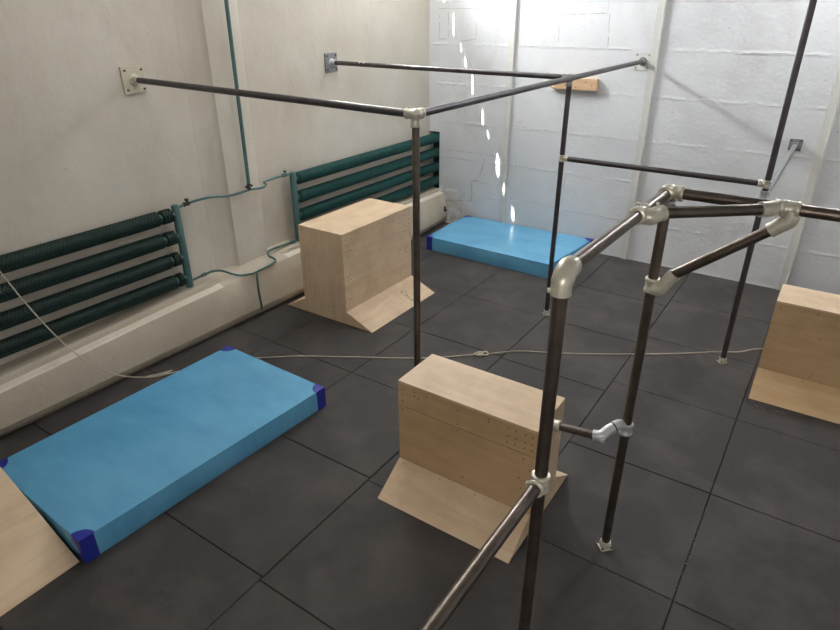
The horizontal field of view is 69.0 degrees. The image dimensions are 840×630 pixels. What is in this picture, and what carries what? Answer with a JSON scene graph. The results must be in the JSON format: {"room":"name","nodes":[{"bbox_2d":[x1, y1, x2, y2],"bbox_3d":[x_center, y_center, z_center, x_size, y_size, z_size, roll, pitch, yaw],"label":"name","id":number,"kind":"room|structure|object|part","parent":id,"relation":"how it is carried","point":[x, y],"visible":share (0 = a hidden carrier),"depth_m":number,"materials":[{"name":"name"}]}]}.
{"room":"sports hall","nodes":[
{"label":"sports hall","id":0,"kind":"room"},
{"bbox_2d":[0,0,433,364],"bbox_3d":[-2.647,-1.657,4.946,0.120,4.500,10.000,17,31,30],"label":"wall","id":1,"kind":"structure","parent":0,"point":[79,153],"depth_m":5.35,"materials":[{"name":"paint"}]},
{"bbox_2d":[0,204,193,358],"bbox_3d":[-3.120,-0.061,4.622,0.136,0.810,3.201,17,31,30],"label":"radiator","id":2,"kind":"object","parent":1,"relation":"attached to","point":[22,258],"visible":0.99,"depth_m":5.05,"materials":[{"name":"teal metal"}]},
{"bbox_2d":[172,0,266,268],"bbox_3d":[-1.899,-2.234,5.703,0.115,3.950,0.637,17,31,30],"label":"pillar","id":3,"kind":"structure","parent":1,"relation":"attached to","point":[236,223],"depth_m":5.86,"materials":[{"name":"paint"}]},
{"bbox_2d":[0,187,446,436],"bbox_3d":[-2.465,0.154,5.639,0.423,0.560,9.880,17,31,30],"label":"wall ledge","id":4,"kind":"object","parent":1,"relation":"attached to","point":[38,383],"depth_m":5.54,"materials":[{"name":"paint"}]},
{"bbox_2d":[289,133,439,240],"bbox_3d":[-0.585,-1.752,7.979,0.136,0.810,2.991,17,31,30],"label":"radiator","id":5,"kind":"object","parent":1,"relation":"attached to","point":[316,172],"visible":0.74,"depth_m":7.64,"materials":[{"name":"teal metal"}]},
{"bbox_2d":[179,0,290,207],"bbox_3d":[-1.813,-2.606,5.489,0.083,3.095,1.447,17,31,30],"label":"pipe","id":6,"kind":"object","parent":5,"relation":"attached to","point":[249,185],"visible":1,"depth_m":5.88,"materials":[{"name":"metal"}]},
{"bbox_2d":[193,239,297,309],"bbox_3d":[-1.708,-0.382,6.532,0.292,0.527,1.445,17,31,30],"label":"pipe","id":7,"kind":"object","parent":5,"relation":"attached to","point":[295,240],"visible":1,"depth_m":6.39,"materials":[{"name":"teal paint"}]},
{"bbox_3d":[-1.695,-0.259,6.433,0.030,0.394,0.126,-9,28,-17],"label":"drop leg","id":8,"kind":"part","parent":7,"relation":"part of","materials":[{"name":"teal paint"}]},
{"bbox_2d":[0,222,839,629],"bbox_3d":[0.720,1.397,3.862,8.500,0.121,10.280,17,31,30],"label":"floor","id":9,"kind":"structure","parent":0,"point":[297,534],"depth_m":4.09,"materials":[{"name":"rubber"}]},
{"bbox_2d":[0,467,78,616],"bbox_3d":[-3.100,1.289,3.496,1.759,0.428,1.268,17,31,30],"label":"box","id":10,"kind":"object","parent":9,"relation":"on","point":[32,555],"visible":1,"depth_m":3.58,"materials":[{"name":"brown wood"}]},
{"bbox_2d":[0,345,325,563],"bbox_3d":[-1.843,0.876,4.585,1.254,0.187,2.044,17,31,30],"label":"mat","id":11,"kind":"object","parent":9,"relation":"on","point":[99,479],"visible":0.95,"depth_m":4.32,"materials":[{"name":"blue plastic"}]},
{"bbox_2d":[288,198,434,332],"bbox_3d":[-0.651,-0.621,6.682,1.189,0.973,1.170,17,31,30],"label":"box","id":12,"kind":"object","parent":9,"relation":"on","point":[354,255],"visible":0.98,"depth_m":6.39,"materials":[{"name":"brown wood"}]},
{"bbox_3d":[-1.024,-0.361,7.095,0.285,0.143,1.170,17,31,30],"label":"flare panel","id":13,"kind":"part","parent":12,"relation":"part of","materials":[{"name":"brown wood"}]},
{"bbox_3d":[-0.902,-0.752,6.806,0.015,0.814,1.170,17,31,30],"label":"panel","id":14,"kind":"part","parent":12,"relation":"part of","materials":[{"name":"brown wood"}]},
{"bbox_3d":[-0.974,-0.399,6.258,1.141,0.956,0.015,17,31,30],"label":"panel","id":15,"kind":"part","parent":12,"relation":"part of","materials":[{"name":"brown wood"}]},
{"bbox_3d":[-0.670,-1.054,6.478,0.580,0.015,1.170,17,31,30],"label":"panel","id":16,"kind":"part","parent":12,"relation":"part of","materials":[{"name":"brown wood"}]},
{"bbox_3d":[-0.434,-0.613,6.522,0.016,0.814,1.170,17,31,30],"label":"panel","id":17,"kind":"part","parent":12,"relation":"part of","materials":[{"name":"brown wood"}]},
{"bbox_3d":[-0.292,-0.142,6.652,0.325,0.143,1.170,17,31,30],"label":"flare panel","id":18,"kind":"part","parent":12,"relation":"part of","materials":[{"name":"brown wood"}]},
{"bbox_2d":[0,271,762,377],"bbox_3d":[0.704,-0.262,5.086,7.691,1.749,0.926,-2,27,-4],"label":"rope","id":19,"kind":"object","parent":9,"relation":"on","point":[480,353],"visible":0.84,"depth_m":5.72,"materials":[{"name":"white fabric"}]},
{"bbox_2d":[119,0,816,366],"bbox_3d":[0.785,-1.989,5.658,4.692,4.330,4.620,17,31,30],"label":"climbing frame","id":20,"kind":"object","parent":9,"relation":"on","point":[133,79],"visible":0.98,"depth_m":4.95,"materials":[{"name":"metal"}]},
{"bbox_3d":[-2.385,-1.959,5.089,0.022,0.210,0.210,17,31,30],"label":"wall plate","id":21,"kind":"part","parent":20,"relation":"part of","materials":[{"name":"silver metal"}]},
{"bbox_2d":[129,74,139,85],"bbox_3d":[-2.351,-1.949,5.068,0.060,0.096,0.096,17,31,30],"label":"socket","id":22,"kind":"object","parent":20,"relation":"attached to","point":[133,78],"depth_m":5.05,"materials":[{"name":"metal"}]},
{"bbox_3d":[-1.009,-2.861,6.925,0.016,0.200,0.200,17,31,30],"label":"wall plate","id":23,"kind":"part","parent":20,"relation":"part of","materials":[{"name":"grey metal"}]},
{"bbox_2d":[329,58,336,66],"bbox_3d":[-0.977,-2.852,6.906,0.060,0.096,0.096,17,31,30],"label":"socket","id":24,"kind":"object","parent":20,"relation":"attached to","point":[332,61],"depth_m":6.89,"materials":[{"name":"metal"}]},
{"bbox_3d":[2.545,-2.898,6.986,0.190,0.190,0.008,17,31,30],"label":"wall plate","id":25,"kind":"part","parent":20,"relation":"part of","materials":[{"name":"silver metal"}]},
{"bbox_2d":[639,57,646,65],"bbox_3d":[2.526,-2.885,6.961,0.096,0.096,0.060,17,31,30],"label":"socket","id":26,"kind":"object","parent":20,"relation":"attached to","point":[644,59],"depth_m":6.95,"materials":[{"name":"grey metal"}]},
{"bbox_3d":[3.970,-1.798,6.464,0.124,0.124,0.008,17,31,30],"label":"wall plate","id":27,"kind":"part","parent":20,"relation":"part of","materials":[{"name":"grey metal"}]},
{"bbox_2d":[790,140,800,148],"bbox_3d":[3.951,-1.786,6.439,0.096,0.096,0.060,17,31,30],"label":"socket","id":28,"kind":"object","parent":20,"relation":"attached to","point":[798,142],"depth_m":6.44,"materials":[{"name":"grey metal"}]},
{"bbox_2d":[378,354,567,563],"bbox_3d":[0.375,0.817,4.002,0.970,0.793,0.924,17,31,30],"label":"box","id":29,"kind":"object","parent":9,"relation":"on","point":[476,429],"visible":0.94,"depth_m":3.84,"materials":[{"name":"brown wood"}]},
{"bbox_3d":[0.190,1.220,3.897,0.970,0.168,0.260,17,31,30],"label":"flare panel","id":30,"kind":"part","parent":29,"relation":"part of","materials":[{"name":"brown wood"}]},
{"bbox_3d":[0.266,0.898,3.862,0.970,0.437,0.016,17,31,30],"label":"panel","id":31,"kind":"part","parent":29,"relation":"part of","materials":[{"name":"brown wood"}]},
{"bbox_3d":[0.373,0.469,3.828,0.970,0.015,0.405,17,31,30],"label":"panel","id":32,"kind":"part","parent":29,"relation":"part of","materials":[{"name":"brown wood"}]},
{"bbox_3d":[0.770,0.941,3.766,0.014,0.776,0.876,17,31,30],"label":"panel","id":33,"kind":"part","parent":29,"relation":"part of","materials":[{"name":"brown wood"}]},
{"bbox_3d":[0.483,0.676,4.113,0.970,0.610,0.015,17,31,30],"label":"panel","id":34,"kind":"part","parent":29,"relation":"part of","materials":[{"name":"brown wood"}]},
{"bbox_3d":[0.561,0.973,4.388,0.970,0.168,0.260,17,31,30],"label":"flare panel","id":35,"kind":"part","parent":29,"relation":"part of","materials":[{"name":"brown wood"}]},
{"bbox_2d":[427,215,593,278],"bbox_3d":[1.171,-0.948,8.196,1.943,0.194,1.169,17,31,30],"label":"mat","id":36,"kind":"object","parent":9,"relation":"on","point":[524,249],"visible":0.98,"depth_m":8.02,"materials":[{"name":"blue plastic"}]},
{"bbox_2d":[419,184,839,629],"bbox_3d":[0.808,1.226,1.580,2.354,2.230,3.476,17,31,30],"label":"climbing frame","id":37,"kind":"object","parent":9,"relation":"on","point":[659,209],"visible":1,"depth_m":2.44,"materials":[{"name":"metal"}]},
{"bbox_2d":[749,284,839,423],"bbox_3d":[3.406,0.285,5.034,0.970,0.798,0.929,17,31,30],"label":"box","id":38,"kind":"object","parent":9,"relation":"on","point":[802,341],"visible":1,"depth_m":4.97,"materials":[{"name":"brown wood"}]},
{"bbox_3d":[3.221,0.690,4.927,0.970,0.170,0.260,17,31,30],"label":"flare panel","id":39,"kind":"part","parent":38,"relation":"part of","materials":[{"name":"brown wood"}]},
{"bbox_3d":[3.296,0.289,4.853,0.970,0.612,0.016,17,31,30],"label":"panel","id":40,"kind":"part","parent":38,"relation":"part of","materials":[{"name":"brown wood"}]},
{"bbox_3d":[3.405,-0.065,4.858,0.970,0.015,0.410,17,31,30],"label":"panel","id":41,"kind":"part","parent":38,"relation":"part of","materials":[{"name":"brown wood"}]},
{"bbox_2d":[429,0,839,294],"bbox_3d":[3.526,-2.493,6.563,8.320,4.500,0.160,17,31,30],"label":"wall","id":42,"kind":"structure","parent":0,"point":[724,67],"depth_m":7.21,"materials":[{"name":"white"}]},
{"bbox_2d":[498,0,517,222],"bbox_3d":[1.163,-3.122,7.898,0.093,4.350,0.055,17,31,30],"label":"trim","id":43,"kind":"structure","parent":42,"relation":"attached to","point":[514,3],"depth_m":8.11,"materials":[{"name":"white paint"}]},
{"bbox_2d":[439,0,630,219],"bbox_3d":[1.419,-2.739,7.921,2.822,2.962,0.009,17,31,30],"label":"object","id":44,"kind":"structure","parent":42,"relation":"attached to","point":[562,0],"depth_m":8.08,"materials":[{"name":"beige"}]},
{"bbox_2d":[551,78,598,90],"bbox_3d":[1.874,-2.830,7.474,0.609,0.130,0.086,17,31,30],"label":"wooden board","id":45,"kind":"object","parent":42,"relation":"attached to","point":[587,84],"visible":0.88,"depth_m":7.37,"materials":[{"name":"brown wood"}]},
{"bbox_2d":[619,0,667,259],"bbox_3d":[2.639,-2.682,7.005,0.093,4.350,0.055,17,31,30],"label":"trim","id":46,"kind":"structure","parent":42,"relation":"attached to","point":[662,4],"depth_m":7.14,"materials":[{"name":"white paint"}]},
{"bbox_2d":[776,64,839,290],"bbox_3d":[4.157,-2.229,6.088,0.093,4.350,0.055,17,31,30],"label":"trim","id":47,"kind":"structure","parent":42,"relation":"attached to","point":[834,100],"depth_m":6.44,"materials":[{"name":"white paint"}]}
]}

